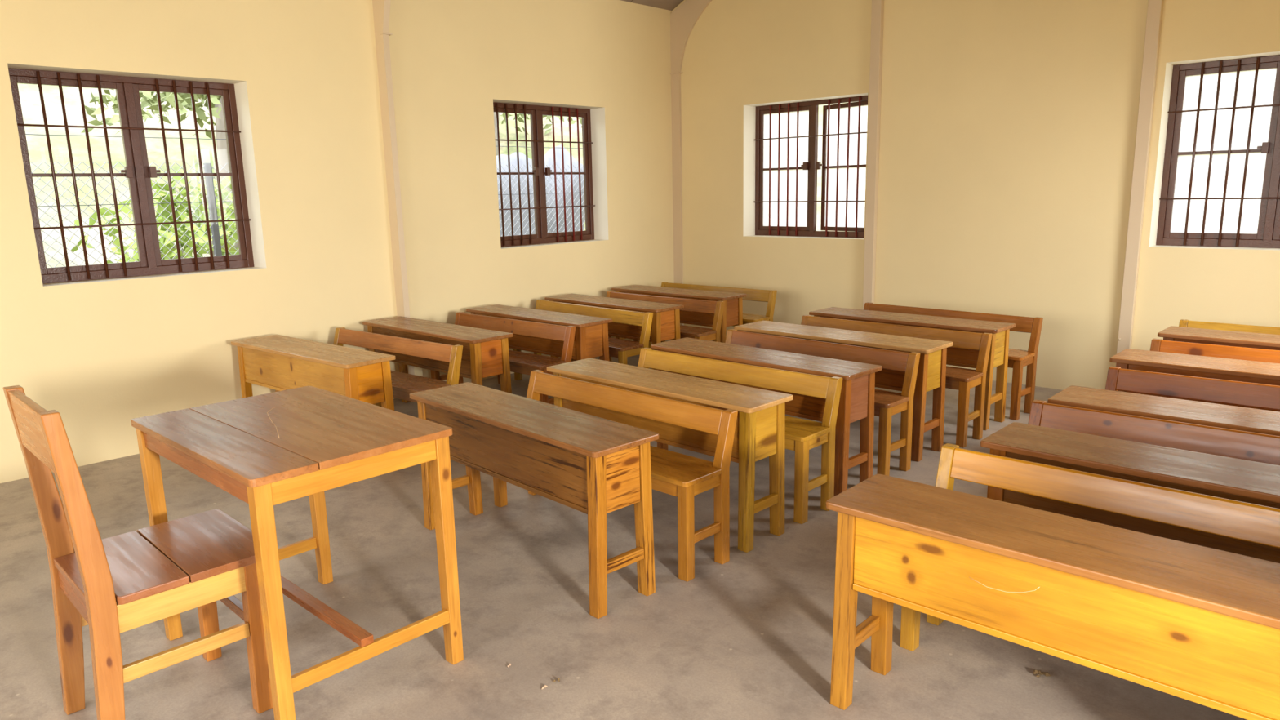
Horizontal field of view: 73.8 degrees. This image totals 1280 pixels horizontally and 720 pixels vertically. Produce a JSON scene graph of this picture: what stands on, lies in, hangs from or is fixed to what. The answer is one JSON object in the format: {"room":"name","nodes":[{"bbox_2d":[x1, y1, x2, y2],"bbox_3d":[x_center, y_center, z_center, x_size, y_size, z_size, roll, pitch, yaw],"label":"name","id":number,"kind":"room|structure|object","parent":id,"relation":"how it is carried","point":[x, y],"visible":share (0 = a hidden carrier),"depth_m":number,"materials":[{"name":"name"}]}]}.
{"room":"classroom","nodes":[
{"label":"classroom","id":0,"kind":"room"},
{"bbox_2d":[0,0,674,483],"bbox_3d":[-2.866,-0.976,4.829,0.230,3.000,9.542,9,15,42],"label":"wall","id":1,"kind":"structure","parent":0,"point":[104,354],"depth_m":5.51,"materials":[{"name":"beige paint"}]},
{"bbox_2d":[8,67,253,284],"bbox_3d":[-2.875,-1.048,4.905,0.072,1.116,1.186,9,15,42],"label":"window","id":2,"kind":"structure","parent":1,"relation":"in","point":[138,172],"depth_m":4.89,"materials":[{"name":"brown paint"}]},
{"bbox_2d":[379,31,392,35],"bbox_3d":[-1.672,-2.148,5.612,0.042,0.012,0.068,9,15,42],"label":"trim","id":3,"kind":"structure","parent":1,"relation":"attached to","point":[382,33],"depth_m":5.60,"materials":[{"name":"beige paint"}]},
{"bbox_2d":[372,0,414,374],"bbox_3d":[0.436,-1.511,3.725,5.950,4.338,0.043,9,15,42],"label":"pillar","id":4,"kind":"structure","parent":1,"relation":"attached to","point":[381,8],"depth_m":5.77,"materials":[{"name":"beige paint"}]},
{"bbox_2d":[493,102,595,246],"bbox_3d":[-0.822,-1.525,7.049,0.072,1.116,1.186,9,15,42],"label":"window","id":5,"kind":"structure","parent":1,"relation":"in","point":[536,113],"depth_m":7.08,"materials":[{"name":"brown paint"}]},
{"bbox_2d":[0,339,1247,719],"bbox_3d":[-0.576,0.920,3.058,6.410,0.120,9.542,9,15,42],"label":"floor","id":6,"kind":"structure","parent":0,"point":[749,637],"depth_m":2.83,"materials":[{"name":"concrete"}]},
{"bbox_2d":[2,385,273,719],"bbox_3d":[-1.345,0.528,2.367,0.459,0.955,0.494,10,16,44],"label":"chair","id":7,"kind":"object","parent":6,"relation":"on","point":[115,585],"visible":0.95,"depth_m":2.28,"materials":[{"name":"brown wood"}]},
{"bbox_2d":[130,386,463,719],"bbox_3d":[-1.074,0.562,2.680,0.905,0.753,0.596,9,15,42],"label":"table","id":8,"kind":"object","parent":6,"relation":"on","point":[266,451],"visible":0.87,"depth_m":2.48,"materials":[{"name":"brown wood"}]},
{"bbox_2d":[231,334,395,410],"bbox_3d":[-1.846,0.228,4.819,1.245,0.600,0.294,8,15,39],"label":"school desk","id":9,"kind":"object","parent":6,"relation":"on","point":[278,362],"visible":0.63,"depth_m":4.60,"materials":[{"name":"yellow wood"}]},
{"bbox_2d":[244,378,287,391],"bbox_3d":[-1.848,0.162,4.805,1.093,0.018,0.234,8,15,39],"label":"shelf","id":10,"kind":"object","parent":9,"relation":"attached to","point":[264,383],"depth_m":4.90,"materials":[{"name":"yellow wood"}]},
{"bbox_2d":[333,327,462,417],"bbox_3d":[-1.551,0.170,5.080,1.228,0.597,0.311,8,15,39],"label":"bench","id":11,"kind":"object","parent":6,"relation":"on","point":[403,384],"visible":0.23,"depth_m":4.90,"materials":[{"name":"brown wood"}]},
{"bbox_2d":[362,315,513,406],"bbox_3d":[-1.304,0.086,5.464,1.240,0.600,0.299,9,15,42],"label":"school desk","id":12,"kind":"object","parent":6,"relation":"on","point":[485,353],"visible":0.61,"depth_m":5.15,"materials":[{"name":"brown wood"}]},
{"bbox_2d":[391,359,471,378],"bbox_3d":[-1.306,0.020,5.450,1.088,0.018,0.239,9,15,42],"label":"shelf","id":13,"kind":"object","parent":12,"relation":"attached to","point":[440,368],"depth_m":5.29,"materials":[{"name":"brown wood"}]},
{"bbox_2d":[430,311,575,404],"bbox_3d":[-0.936,0.038,5.665,1.178,0.597,0.311,9,15,41],"label":"bench","id":14,"kind":"object","parent":6,"relation":"on","point":[522,362],"visible":0.39,"depth_m":5.47,"materials":[{"name":"brown wood"}]},
{"bbox_2d":[409,382,658,618],"bbox_3d":[-0.450,0.492,3.346,0.301,0.600,1.220,-12,15,-42],"label":"school desk","id":15,"kind":"object","parent":6,"relation":"on","point":[596,467],"visible":0.9,"depth_m":3.04,"materials":[{"name":"brown wood"}]},
{"bbox_2d":[449,454,587,514],"bbox_3d":[-0.452,0.427,3.332,0.242,0.018,1.068,-12,15,-42],"label":"shelf","id":16,"kind":"object","parent":15,"relation":"attached to","point":[556,496],"depth_m":3.14,"materials":[{"name":"brown wood"}]},
{"bbox_2d":[466,304,612,383],"bbox_3d":[-0.719,-0.027,5.959,1.246,0.600,0.296,10,16,43],"label":"school desk","id":17,"kind":"object","parent":6,"relation":"on","point":[591,334],"visible":0.57,"depth_m":5.64,"materials":[{"name":"brown wood"}]},
{"bbox_2d":[508,345,575,359],"bbox_3d":[-0.721,-0.093,5.946,1.094,0.018,0.237,10,16,43],"label":"shelf","id":18,"kind":"object","parent":17,"relation":"attached to","point":[542,350],"depth_m":5.73,"materials":[{"name":"brown wood"}]},
{"bbox_2d":[513,299,653,380],"bbox_3d":[-0.447,-0.086,6.229,0.311,0.597,1.243,-12,16,-43],"label":"bench","id":19,"kind":"object","parent":6,"relation":"on","point":[620,348],"visible":0.36,"depth_m":5.96,"materials":[{"name":"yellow wood"}]},
{"bbox_2d":[545,293,684,369],"bbox_3d":[-0.214,-0.154,6.535,1.231,0.600,0.295,10,16,43],"label":"school desk","id":20,"kind":"object","parent":6,"relation":"on","point":[665,325],"visible":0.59,"depth_m":6.19,"materials":[{"name":"brown wood"}]},
{"bbox_2d":[608,333,651,342],"bbox_3d":[-0.217,-0.220,6.521,1.079,0.018,0.236,10,16,43],"label":"shelf","id":21,"kind":"object","parent":20,"relation":"attached to","point":[628,335],"depth_m":6.23,"materials":[{"name":"brown wood"}]},
{"bbox_2d":[493,369,737,582],"bbox_3d":[-0.159,0.435,3.606,1.208,0.597,0.311,10,16,43],"label":"bench","id":22,"kind":"object","parent":6,"relation":"on","point":[684,477],"visible":0.6,"depth_m":3.28,"materials":[{"name":"brown wood"}]},
{"bbox_2d":[591,291,724,361],"bbox_3d":[0.093,-0.191,6.689,1.198,0.597,0.311,9,15,42],"label":"bench","id":23,"kind":"object","parent":6,"relation":"on","point":[716,308],"visible":0.39,"depth_m":6.42,"materials":[{"name":"brown wood"}]},
{"bbox_2d":[546,358,792,552],"bbox_3d":[0.091,0.381,3.839,1.236,0.600,0.292,10,16,44],"label":"school desk","id":24,"kind":"object","parent":6,"relation":"on","point":[760,426],"visible":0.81,"depth_m":3.51,"materials":[{"name":"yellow wood"}]},
{"bbox_2d":[654,437,738,462],"bbox_3d":[0.089,0.316,3.825,1.084,0.018,0.232,10,16,44],"label":"shelf","id":25,"kind":"object","parent":24,"relation":"attached to","point":[691,446],"depth_m":3.54,"materials":[{"name":"brown wood"}]},
{"bbox_2d":[611,284,746,342],"bbox_3d":[0.303,-0.278,7.091,1.227,0.600,0.303,9,15,42],"label":"school desk","id":26,"kind":"object","parent":6,"relation":"on","point":[732,314],"visible":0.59,"depth_m":6.75,"materials":[{"name":"brown wood"}]},
{"bbox_2d":[680,320,712,327],"bbox_3d":[0.301,-0.343,7.077,1.075,0.018,0.243,9,15,42],"label":"shelf","id":27,"kind":"object","parent":26,"relation":"attached to","point":[707,323],"depth_m":6.75,"materials":[{"name":"brown wood"}]},
{"bbox_2d":[648,281,777,347],"bbox_3d":[0.572,-0.322,7.290,1.219,0.597,0.312,9,15,42],"label":"bench","id":28,"kind":"object","parent":6,"relation":"on","point":[753,295],"visible":0.3,"depth_m":7.03,"materials":[{"name":"brown wood"}]},
{"bbox_2d":[637,347,842,524],"bbox_3d":[0.364,0.321,4.115,1.203,0.597,0.312,10,16,43],"label":"bench","id":29,"kind":"object","parent":6,"relation":"on","point":[802,435],"visible":0.62,"depth_m":3.80,"materials":[{"name":"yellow wood"}]},
{"bbox_2d":[650,337,882,496],"bbox_3d":[0.599,0.266,4.357,0.298,0.600,1.240,-12,16,-43],"label":"school desk","id":30,"kind":"object","parent":6,"relation":"on","point":[856,402],"visible":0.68,"depth_m":4.00,"materials":[{"name":"brown wood"}]},
{"bbox_2d":[785,410,822,422],"bbox_3d":[0.597,0.200,4.344,0.239,0.018,1.088,-12,16,-43],"label":"shelf","id":31,"kind":"object","parent":30,"relation":"attached to","point":[809,415],"depth_m":3.99,"materials":[{"name":"brown wood"}]},
{"bbox_2d":[724,328,919,475],"bbox_3d":[0.873,0.205,4.636,0.311,0.597,1.220,-12,16,-43],"label":"bench","id":32,"kind":"object","parent":6,"relation":"on","point":[886,403],"visible":0.52,"depth_m":4.31,"materials":[{"name":"brown wood"}]},
{"bbox_2d":[733,320,953,462],"bbox_3d":[1.121,0.144,4.904,1.251,0.600,0.304,10,16,44],"label":"school desk","id":33,"kind":"object","parent":6,"relation":"on","point":[931,371],"visible":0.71,"depth_m":4.54,"materials":[{"name":"brown wood"}]},
{"bbox_2d":[875,383,902,391],"bbox_3d":[1.119,0.078,4.891,1.099,0.018,0.244,10,16,44],"label":"shelf","id":34,"kind":"object","parent":33,"relation":"attached to","point":[898,387],"depth_m":4.52,"materials":[{"name":"brown wood"}]},
{"bbox_2d":[800,315,992,447],"bbox_3d":[1.428,0.094,5.126,1.229,0.597,0.311,10,16,43],"label":"bench","id":35,"kind":"object","parent":6,"relation":"on","point":[962,380],"visible":0.52,"depth_m":4.79,"materials":[{"name":"brown wood"}]},
{"bbox_2d":[808,306,1015,430],"bbox_3d":[1.684,0.025,5.432,1.250,0.600,0.301,10,16,43],"label":"school desk","id":36,"kind":"object","parent":6,"relation":"on","point":[999,347],"visible":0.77,"depth_m":5.09,"materials":[{"name":"brown wood"}]},
{"bbox_2d":[946,361,976,368],"bbox_3d":[1.682,-0.040,5.418,1.098,0.018,0.241,10,16,43],"label":"shelf","id":37,"kind":"object","parent":36,"relation":"attached to","point":[966,364],"depth_m":5.03,"materials":[{"name":"brown wood"}]},
{"bbox_2d":[863,302,1043,420],"bbox_3d":[1.961,-0.022,5.645,0.311,0.597,1.224,-12,16,-44],"label":"bench","id":38,"kind":"object","parent":6,"relation":"on","point":[1018,359],"visible":0.52,"depth_m":5.29,"materials":[{"name":"brown wood"}]},
{"bbox_2d":[1033,669,1050,677],"bbox_3d":[1.180,0.921,2.509,0.049,0.018,0.028,-1,11,2],"label":"dried leaf","id":39,"kind":"object","parent":6,"relation":"on","point":[1035,672],"visible":1,"depth_m":2.51,"materials":[{"name":"brown plant"}]},
{"bbox_2d":[826,474,1279,719],"bbox_3d":[1.057,0.722,2.037,1.240,0.600,0.302,9,15,42],"label":"school desk","id":40,"kind":"object","parent":6,"relation":"on","point":[1200,624],"visible":1,"depth_m":1.96,"materials":[{"name":"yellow wood"}]},
{"bbox_2d":[852,582,1275,719],"bbox_3d":[1.055,0.656,2.023,1.088,0.018,0.242,9,15,42],"label":"shelf","id":41,"kind":"object","parent":40,"relation":"attached to","point":[1224,704],"depth_m":1.93,"materials":[{"name":"yellow wood"}]},
{"bbox_2d":[899,443,1279,651],"bbox_3d":[1.345,0.658,2.330,1.208,0.597,0.311,9,15,42],"label":"bench","id":42,"kind":"object","parent":6,"relation":"on","point":[1236,519],"visible":0.41,"depth_m":2.43,"materials":[{"name":"brown wood"}]},
{"bbox_2d":[980,422,1279,563],"bbox_3d":[1.670,0.608,2.533,1.240,0.600,0.302,9,16,43],"label":"school desk","id":43,"kind":"object","parent":6,"relation":"on","point":[1255,482],"visible":0.55,"depth_m":2.55,"materials":[{"name":"brown wood"}]},
{"bbox_2d":[1027,400,1279,465],"bbox_3d":[1.880,0.540,2.857,1.208,0.597,0.311,9,15,42],"label":"bench","id":44,"kind":"object","parent":6,"relation":"on","point":[1233,443],"visible":0.19,"depth_m":2.98,"materials":[{"name":"brown wood"}]},
{"bbox_2d":[1047,385,1279,435],"bbox_3d":[2.139,0.493,3.052,1.240,0.600,0.302,9,15,42],"label":"school desk","id":45,"kind":"object","parent":6,"relation":"on","point":[1214,415],"visible":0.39,"depth_m":3.12,"materials":[{"name":"brown wood"}]},
{"bbox_2d":[1105,366,1279,410],"bbox_3d":[2.486,0.414,3.417,1.208,0.597,0.312,9,15,41],"label":"bench","id":46,"kind":"object","parent":6,"relation":"on","point":[1202,388],"visible":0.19,"depth_m":3.61,"materials":[{"name":"brown wood"}]},
{"bbox_2d":[1109,348,1279,411],"bbox_3d":[2.780,0.333,3.778,1.240,0.600,0.301,9,15,42],"label":"school desk","id":47,"kind":"object","parent":6,"relation":"on","point":[1220,368],"visible":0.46,"depth_m":3.86,"materials":[{"name":"brown wood"}]},
{"bbox_2d":[1150,338,1279,363],"bbox_3d":[3.061,0.273,4.056,1.208,0.597,0.312,9,15,42],"label":"bench","id":48,"kind":"object","parent":6,"relation":"on","point":[1157,344],"visible":0.14,"depth_m":4.28,"materials":[{"name":"brown wood"}]},
{"bbox_2d":[1157,326,1279,350],"bbox_3d":[3.375,0.198,4.385,1.240,0.600,0.302,9,16,43],"label":"school desk","id":49,"kind":"object","parent":6,"relation":"on","point":[1200,335],"visible":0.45,"depth_m":4.51,"materials":[{"name":"brown wood"}]},
{"bbox_2d":[1178,319,1279,334],"bbox_3d":[3.574,0.144,4.636,1.208,0.597,0.311,9,15,42],"label":"bench","id":50,"kind":"object","parent":6,"relation":"on","point":[1183,322],"visible":0.19,"depth_m":4.89,"materials":[{"name":"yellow wood"}]},
{"bbox_2d":[620,0,684,10],"bbox_3d":[-1.744,-2.936,3.318,2.975,1.388,9.082,9,15,42],"label":"ceiling","id":51,"kind":"structure","parent":0,"point":[669,5],"depth_m":7.50,"materials":[{"name":"brown"}]},
{"bbox_2d":[671,0,1279,390],"bbox_3d":[2.555,-2.028,5.933,5.950,4.388,0.230,9,15,42],"label":"wall","id":52,"kind":"structure","parent":0,"point":[1008,127],"depth_m":6.01,"materials":[{"name":"beige paint"}]},
{"bbox_2d":[670,0,711,325],"bbox_3d":[2.469,-1.983,5.848,5.950,4.338,0.022,9,15,42],"label":"trim","id":53,"kind":"structure","parent":52,"relation":"attached to","point":[683,19],"depth_m":7.80,"materials":[{"name":"beige paint"}]},
{"bbox_2d":[753,95,867,237],"bbox_3d":[1.485,-1.608,7.202,1.186,1.116,0.156,9,15,42],"label":"window","id":54,"kind":"structure","parent":52,"relation":"in","point":[787,165],"depth_m":7.21,"materials":[{"name":"brown paint"}]},
{"bbox_2d":[862,0,884,309],"bbox_3d":[1.790,-1.852,6.511,0.078,3.850,0.045,9,15,42],"label":"pillar","id":55,"kind":"structure","parent":52,"relation":"attached to","point":[877,6],"depth_m":6.54,"materials":[{"name":"beige paint"}]},
{"bbox_2d":[1115,0,1163,366],"bbox_3d":[3.132,-1.647,5.263,0.074,3.880,0.058,9,15,42],"label":"pillar","id":56,"kind":"structure","parent":52,"relation":"attached to","point":[1154,12],"depth_m":5.34,"materials":[{"name":"beige paint"}]},
{"bbox_2d":[1155,54,1279,248],"bbox_3d":[3.772,-1.224,5.038,1.182,1.116,0.072,9,15,42],"label":"window","id":57,"kind":"structure","parent":52,"relation":"in","point":[1220,183],"depth_m":5.23,"materials":[{"name":"brown paint"}]},
{"label":"outside","id":58,"kind":"structure","parent":0,"visible":0},
{"bbox_2d":[17,83,857,267],"bbox_3d":[1.527,-7.122,5.367,48.000,15.403,40.000,9,15,42],"label":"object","id":59,"kind":"object","parent":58,"point":[29,97],"visible":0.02,"depth_m":12.72,"materials":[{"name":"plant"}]},
{"bbox_2d":[66,170,239,263],"bbox_3d":[-4.770,-1.293,9.273,2.258,1.532,2.316,9,15,42],"label":"shrub","id":60,"kind":"object","parent":59,"relation":"on","point":[157,198],"visible":0.44,"depth_m":8.96,"materials":[{"name":"green plant"}]},
{"bbox_2d":[80,88,232,199],"bbox_3d":[-5.737,-3.676,12.048,3.912,2.797,3.617,9,15,42],"label":"tree","id":61,"kind":"object","parent":59,"relation":"on","point":[184,100],"visible":0.11,"depth_m":11.75,"materials":[{"name":"green plant"}]},
{"bbox_2d":[25,133,585,267],"bbox_3d":[-1.376,-1.326,9.929,0.050,2.255,9.704,9,15,42],"label":"fence","id":62,"kind":"object","parent":59,"relation":"on","point":[217,246],"visible":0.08,"depth_m":7.23,"materials":[{"name":"silver metal"}]},
{"bbox_2d":[493,112,582,155],"bbox_3d":[-2.775,-4.725,15.675,3.857,2.764,3.653,9,15,42],"label":"tree","id":63,"kind":"object","parent":59,"relation":"on","point":[520,119],"visible":0.02,"depth_m":16.27,"materials":[{"name":"green plant"}]},
{"bbox_2d":[496,144,585,236],"bbox_3d":[-1.535,-1.760,12.319,1.066,2.645,1.748,9,15,42],"label":"fence","id":64,"kind":"object","parent":59,"relation":"on","point":[548,157],"visible":0.25,"depth_m":11.90,"materials":[{"name":"grey metal"}]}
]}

